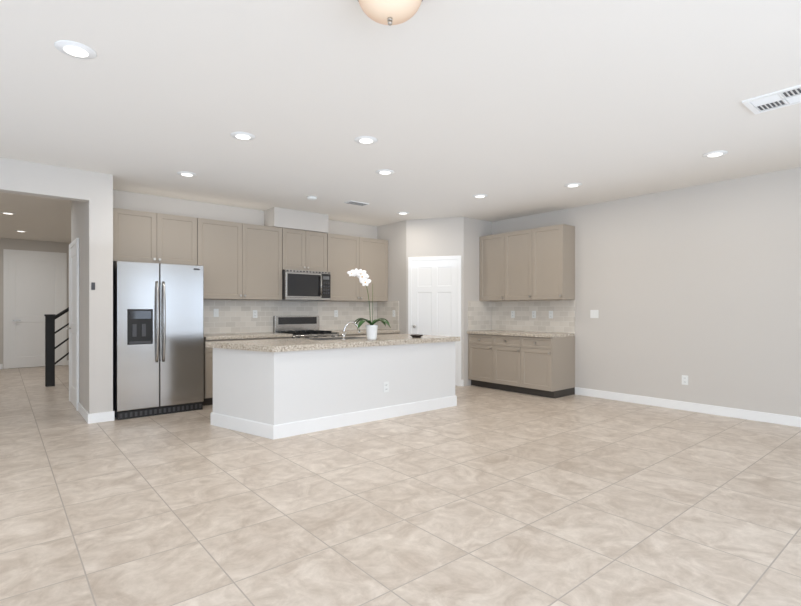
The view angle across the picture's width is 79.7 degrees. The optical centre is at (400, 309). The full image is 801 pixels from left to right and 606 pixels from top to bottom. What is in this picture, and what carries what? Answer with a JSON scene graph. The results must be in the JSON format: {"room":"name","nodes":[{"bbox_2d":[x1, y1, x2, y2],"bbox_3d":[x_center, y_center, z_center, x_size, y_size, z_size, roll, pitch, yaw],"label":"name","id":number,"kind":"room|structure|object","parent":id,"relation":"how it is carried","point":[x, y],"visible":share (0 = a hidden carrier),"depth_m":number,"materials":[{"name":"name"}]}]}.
{"room":"kitchen","nodes":[
{"label":"kitchen","id":0,"kind":"room"},
{"bbox_2d":[0,365,800,605],"bbox_3d":[-2.060,1.260,4.729,10.300,0.080,16.300,0,0,-40],"label":"floor","id":1,"kind":"structure","parent":0,"point":[479,496],"depth_m":2.96,"materials":[{"name":"tile"}]},
{"bbox_2d":[44,307,68,386],"bbox_3d":[-5.700,0.270,8.667,1.260,1.899,1.710,0,0,-40],"label":"stair rail","id":2,"kind":"object","parent":1,"relation":"on","point":[50,347],"visible":0.52,"depth_m":7.66,"materials":[{"name":"black metal"}]},
{"bbox_2d":[113,261,203,419],"bbox_3d":[-2.993,0.338,5.861,0.930,1.765,0.845,0,0,-40],"label":"fridge","id":3,"kind":"object","parent":1,"relation":"on","point":[158,338],"visible":0.98,"depth_m":5.54,"materials":[{"name":"grey metal"}]},
{"bbox_2d":[203,332,292,405],"bbox_3d":[-2.194,0.780,6.668,1.200,0.880,0.648,0,0,-40],"label":"base cabinet","id":4,"kind":"object","parent":1,"relation":"on","point":[208,375],"visible":0.27,"depth_m":6.15,"materials":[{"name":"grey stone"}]},
{"bbox_2d":[273,316,337,337],"bbox_3d":[-1.424,0.655,7.282,0.760,1.130,0.688,0,0,-40],"label":"range","id":5,"kind":"object","parent":1,"relation":"on","point":[302,326],"visible":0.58,"depth_m":7.36,"materials":[{"name":"silver metal"}]},
{"bbox_2d":[211,342,456,439],"bbox_3d":[-0.651,0.808,5.612,2.753,0.825,0.978,0,0,-40],"label":"kitchen island","id":6,"kind":"object","parent":1,"relation":"on","point":[273,389],"depth_m":4.99,"materials":[{"name":"white paint"}]},
{"bbox_2d":[206,334,459,353],"bbox_3d":[-0.655,0.368,5.609,2.824,0.055,1.040,0,0,-40],"label":"island countertop","id":7,"kind":"structure","parent":6,"relation":"on","point":[267,346],"depth_m":5.05,"materials":[{"name":"beige stone"}]},
{"bbox_2d":[341,321,360,339],"bbox_3d":[-0.562,0.234,5.458,0.216,0.210,0.117,0,0,-40],"label":"faucet","id":8,"kind":"object","parent":7,"relation":"on","point":[344,333],"visible":0.98,"depth_m":5.43,"materials":[{"name":"silver metal"}]},
{"bbox_2d":[347,268,390,339],"bbox_3d":[-0.341,-0.061,5.436,0.618,0.799,0.451,0,0,-40],"label":"orchid","id":9,"kind":"object","parent":7,"relation":"on","point":[371,328],"visible":1,"depth_m":5.40,"materials":[{"name":"white plant"}]},
{"bbox_2d":[410,334,422,337],"bbox_3d":[0.198,0.322,5.925,0.180,0.033,0.180,0,0,-40],"label":"dish","id":10,"kind":"object","parent":7,"relation":"on","point":[416,335],"visible":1,"depth_m":5.88,"materials":[{"name":"brown ceramic"}]},
{"bbox_2d":[384,382,388,391],"bbox_3d":[-0.160,0.866,5.397,0.072,0.115,0.009,0,0,-40],"label":"outlet","id":11,"kind":"object","parent":6,"relation":"attached to","point":[386,386],"visible":1,"depth_m":5.40,"materials":[{"name":"white plastic"}]},
{"bbox_2d":[332,329,399,335],"bbox_3d":[-0.676,0.780,7.936,1.216,0.880,0.648,0,0,-40],"label":"base cabinet","id":12,"kind":"object","parent":1,"relation":"on","point":[362,332],"visible":0.15,"depth_m":7.81,"materials":[{"name":"grey"}]},
{"bbox_2d":[468,334,490,387],"bbox_3d":[1.481,0.800,7.740,0.598,0.840,0.510,0,0,-40],"label":"base cabinet","id":13,"kind":"object","parent":1,"relation":"on","point":[479,345],"depth_m":7.57,"materials":[{"name":"grey wood"}]},
{"bbox_2d":[491,334,518,392],"bbox_3d":[1.808,0.800,7.349,0.598,0.840,0.510,0,0,-40],"label":"base cabinet","id":14,"kind":"object","parent":1,"relation":"on","point":[504,348],"depth_m":7.19,"materials":[{"name":"grey wood"}]},
{"bbox_2d":[519,334,574,397],"bbox_3d":[2.135,0.800,6.957,0.598,0.840,0.510,0,0,-40],"label":"base cabinet","id":15,"kind":"object","parent":1,"relation":"on","point":[542,364],"depth_m":6.78,"materials":[{"name":"grey wood"}]},
{"bbox_2d":[467,330,562,337],"bbox_3d":[1.797,0.360,7.339,0.628,0.040,1.530,0,0,-40],"label":"countertop","id":16,"kind":"structure","parent":15,"relation":"on","point":[514,334],"depth_m":7.02,"materials":[{"name":"beige stone"}]},
{"bbox_2d":[0,157,800,416],"bbox_3d":[-2.060,-0.135,4.729,10.200,2.710,16.200,0,0,-40],"label":"wall","id":17,"kind":"structure","parent":0,"point":[699,286],"depth_m":5.79,"materials":[{"name":"grey paint"}]},
{"bbox_2d":[3,249,66,368],"bbox_3d":[-7.784,-0.020,10.256,1.080,2.480,0.095,0,0,-40],"label":"door","id":18,"kind":"structure","parent":17,"relation":"attached to","point":[34,287],"depth_m":10.22,"materials":[{"name":"white wood"}]},
{"bbox_2d":[65,238,78,410],"bbox_3d":[-4.184,0.172,6.108,0.094,2.095,0.850,0,0,-40],"label":"door","id":19,"kind":"structure","parent":17,"relation":"attached to","point":[73,327],"depth_m":6.08,"materials":[{"name":"white wood"}]},
{"bbox_2d":[91,282,94,289],"bbox_3d":[-3.312,-0.257,5.174,0.035,0.080,0.012,0,0,-40],"label":"light switch","id":20,"kind":"object","parent":17,"relation":"attached to","point":[92,285],"visible":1,"depth_m":5.17,"materials":[{"name":"grey plastic"}]},
{"bbox_2d":[113,208,196,264],"bbox_3d":[-3.135,-0.895,6.097,0.965,0.630,0.318,0,0,-40],"label":"upper cabinet","id":21,"kind":"object","parent":17,"relation":"attached to","point":[138,236],"depth_m":5.95,"materials":[{"name":"beige wood"}]},
{"bbox_2d":[197,218,284,299],"bbox_3d":[-2.300,-0.680,6.794,1.200,1.060,0.318,0,0,-40],"label":"upper cabinet","id":22,"kind":"object","parent":17,"relation":"attached to","point":[240,261],"depth_m":6.66,"materials":[{"name":"beige wood"}]},
{"bbox_2d":[204,299,376,334],"bbox_3d":[-1.641,0.095,7.545,3.174,0.488,0.013,0,0,-40],"label":"backsplash","id":23,"kind":"structure","parent":17,"relation":"attached to","point":[235,316],"depth_m":7.27,"materials":[{"name":"tile"}]},
{"bbox_2d":[213,309,218,316],"bbox_3d":[-2.587,0.040,6.736,0.072,0.115,0.012,0,0,-40],"label":"light switch","id":24,"kind":"object","parent":23,"relation":"attached to","point":[215,312],"visible":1,"depth_m":6.73,"materials":[{"name":"white plastic"}]},
{"bbox_2d":[253,310,256,317],"bbox_3d":[-2.151,0.060,7.103,0.072,0.115,0.009,0,0,-40],"label":"electrical outlet","id":25,"kind":"object","parent":23,"relation":"attached to","point":[254,313],"visible":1,"depth_m":7.10,"materials":[{"name":"white plastic"}]},
{"bbox_2d":[285,228,328,271],"bbox_3d":[-1.544,-0.903,7.426,0.760,0.615,0.318,0,0,-40],"label":"upper cabinet","id":26,"kind":"object","parent":17,"relation":"attached to","point":[304,250],"depth_m":7.31,"materials":[{"name":"beige wood"}]},
{"bbox_2d":[282,270,330,299],"bbox_3d":[-1.497,-0.372,7.369,0.756,0.435,0.462,0,0,-40],"label":"microwave","id":27,"kind":"object","parent":26,"relation":"attached to","point":[304,285],"visible":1,"depth_m":7.19,"materials":[{"name":"grey metal"}]},
{"bbox_2d":[329,233,387,301],"bbox_3d":[-0.782,-0.680,8.062,1.216,1.060,0.318,0,0,-40],"label":"upper cabinet","id":28,"kind":"object","parent":17,"relation":"attached to","point":[346,253],"depth_m":7.92,"materials":[{"name":"beige wood"}]},
{"bbox_2d":[377,301,398,329],"bbox_3d":[-0.221,0.095,8.333,0.013,0.488,0.594,0,0,-40],"label":"backsplash","id":29,"kind":"structure","parent":17,"relation":"attached to","point":[385,309],"depth_m":8.31,"materials":[{"name":"tile"}]},
{"bbox_2d":[0,360,800,426],"bbox_3d":[-2.060,1.167,4.729,9.900,0.105,15.900,0,0,-40],"label":"baseboard","id":30,"kind":"structure","parent":17,"relation":"attached to","point":[794,421],"depth_m":5.61,"materials":[{"name":"white wood"}]},
{"bbox_2d":[408,255,460,385],"bbox_3d":[0.550,0.174,7.813,0.497,2.092,0.750,0,0,-40],"label":"door","id":31,"kind":"structure","parent":17,"relation":"attached to","point":[434,295],"depth_m":7.80,"materials":[{"name":"white wood"}]},
{"bbox_2d":[468,301,491,330],"bbox_3d":[1.316,0.095,7.929,0.582,0.488,0.013,0,0,-40],"label":"backsplash","id":32,"kind":"structure","parent":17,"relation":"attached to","point":[479,315],"depth_m":7.91,"materials":[{"name":"tile"}]},
{"bbox_2d":[479,233,502,300],"bbox_3d":[1.588,-0.680,7.829,0.320,1.060,0.510,0,0,-40],"label":"upper cabinet","id":33,"kind":"object","parent":17,"relation":"attached to","point":[490,247],"depth_m":7.74,"materials":[{"name":"beige wood"}]},
{"bbox_2d":[503,229,530,299],"bbox_3d":[1.915,-0.680,7.438,0.320,1.060,0.510,0,0,-40],"label":"upper cabinet","id":34,"kind":"object","parent":17,"relation":"attached to","point":[517,244],"depth_m":7.35,"materials":[{"name":"beige wood"}]},
{"bbox_2d":[492,300,574,332],"bbox_3d":[2.038,0.095,7.532,0.013,0.488,1.518,0,0,-40],"label":"backsplash","id":35,"kind":"structure","parent":17,"relation":"attached to","point":[562,320],"depth_m":7.45,"materials":[{"name":"tile"}]},
{"bbox_2d":[531,224,574,299],"bbox_3d":[2.242,-0.680,7.047,0.320,1.060,0.510,0,0,-40],"label":"upper cabinet","id":36,"kind":"object","parent":17,"relation":"attached to","point":[531,264],"depth_m":6.91,"materials":[{"name":"beige wood"}]},
{"bbox_2d":[590,310,598,317],"bbox_3d":[2.714,0.056,6.724,0.012,0.115,0.120,0,0,-40],"label":"light switch","id":37,"kind":"object","parent":17,"relation":"attached to","point":[594,313],"visible":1,"depth_m":6.72,"materials":[{"name":"white plastic"}]},
{"bbox_2d":[682,375,687,384],"bbox_3d":[3.458,0.852,5.837,0.009,0.115,0.072,0,0,-40],"label":"outlet","id":38,"kind":"object","parent":17,"relation":"attached to","point":[684,379],"visible":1,"depth_m":5.84,"materials":[{"name":"white plastic"}]},
{"bbox_2d":[0,0,800,242],"bbox_3d":[-2.060,-1.540,4.729,10.300,0.100,16.300,0,0,-40],"label":"ceiling","id":39,"kind":"structure","parent":0,"point":[511,109],"depth_m":3.43,"materials":[{"name":"white paint"}]},
{"bbox_2d":[54,40,96,59],"bbox_3d":[-1.860,-1.485,2.751,0.204,0.010,0.204,0,0,-40],"label":"recessed light","id":40,"kind":"object","parent":39,"relation":"in","point":[75,49],"visible":1,"depth_m":2.74,"materials":[{"name":"white plastic"}]},
{"bbox_2d":[177,171,196,176],"bbox_3d":[-2.339,-1.485,5.259,0.204,0.010,0.204,0,0,-40],"label":"recessed light","id":41,"kind":"object","parent":39,"relation":"in","point":[186,174],"visible":1,"depth_m":5.25,"materials":[{"name":"white"}]},
{"bbox_2d":[230,132,254,139],"bbox_3d":[-1.349,-1.485,4.110,0.204,0.010,0.204,0,0,-40],"label":"recessed light","id":42,"kind":"object","parent":39,"relation":"in","point":[242,135],"visible":1,"depth_m":4.09,"materials":[{"name":"white"}]},
{"bbox_2d":[307,196,316,199],"bbox_3d":[-1.167,-1.473,6.329,0.132,0.034,0.132,0,0,-40],"label":"smoke detector","id":43,"kind":"object","parent":39,"relation":"attached to","point":[311,197],"visible":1,"depth_m":6.28,"materials":[{"name":"white plastic"}]},
{"bbox_2d":[344,200,368,205],"bbox_3d":[-0.606,-1.484,6.684,0.320,0.011,0.160,0,0,-40],"label":"ceiling vent","id":44,"kind":"object","parent":39,"relation":"in","point":[356,203],"visible":1,"depth_m":6.67,"materials":[{"name":"white metal"}]},
{"bbox_2d":[354,136,377,143],"bbox_3d":[-0.302,-1.485,4.207,0.204,0.010,0.204,0,0,-40],"label":"recessed light","id":45,"kind":"object","parent":39,"relation":"in","point":[365,140],"visible":1,"depth_m":4.19,"materials":[{"name":"white plastic"}]},
{"bbox_2d":[376,169,393,174],"bbox_3d":[-0.167,-1.485,5.183,0.204,0.010,0.204,0,0,-40],"label":"recessed light","id":46,"kind":"object","parent":39,"relation":"in","point":[385,172],"visible":1,"depth_m":5.17,"materials":[{"name":"white plastic"}]},
{"bbox_2d":[358,0,422,25],"bbox_3d":[-0.048,-1.399,2.207,0.340,0.182,0.340,0,0,-40],"label":"dome ceiling light","id":47,"kind":"object","parent":39,"relation":"attached to","point":[390,12],"visible":1,"depth_m":2.18,"materials":[{"name":"beige glass"}]},
{"bbox_2d":[472,194,487,197],"bbox_3d":[1.039,-1.485,6.274,0.204,0.010,0.204,0,0,-40],"label":"recessed light","id":48,"kind":"object","parent":39,"relation":"in","point":[480,196],"visible":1,"depth_m":6.26,"materials":[{"name":"white"}]},
{"bbox_2d":[564,183,581,186],"bbox_3d":[2.056,-1.485,5.722,0.204,0.010,0.204,0,0,-40],"label":"recessed light","id":49,"kind":"object","parent":39,"relation":"in","point":[573,185],"visible":1,"depth_m":5.71,"materials":[{"name":"white"}]},
{"bbox_2d":[702,151,727,157],"bbox_3d":[3.004,-1.485,4.585,0.204,0.010,0.204,0,0,-40],"label":"recessed light","id":50,"kind":"object","parent":39,"relation":"in","point":[713,154],"visible":1,"depth_m":4.57,"materials":[{"name":"white plastic"}]},
{"bbox_2d":[742,84,800,114],"bbox_3d":[2.800,-1.483,3.233,0.327,0.013,0.760,0,0,-40],"label":"ceiling vent","id":51,"kind":"object","parent":39,"relation":"in","point":[786,97],"visible":1,"depth_m":3.39,"materials":[{"name":"white metal"}]}
]}

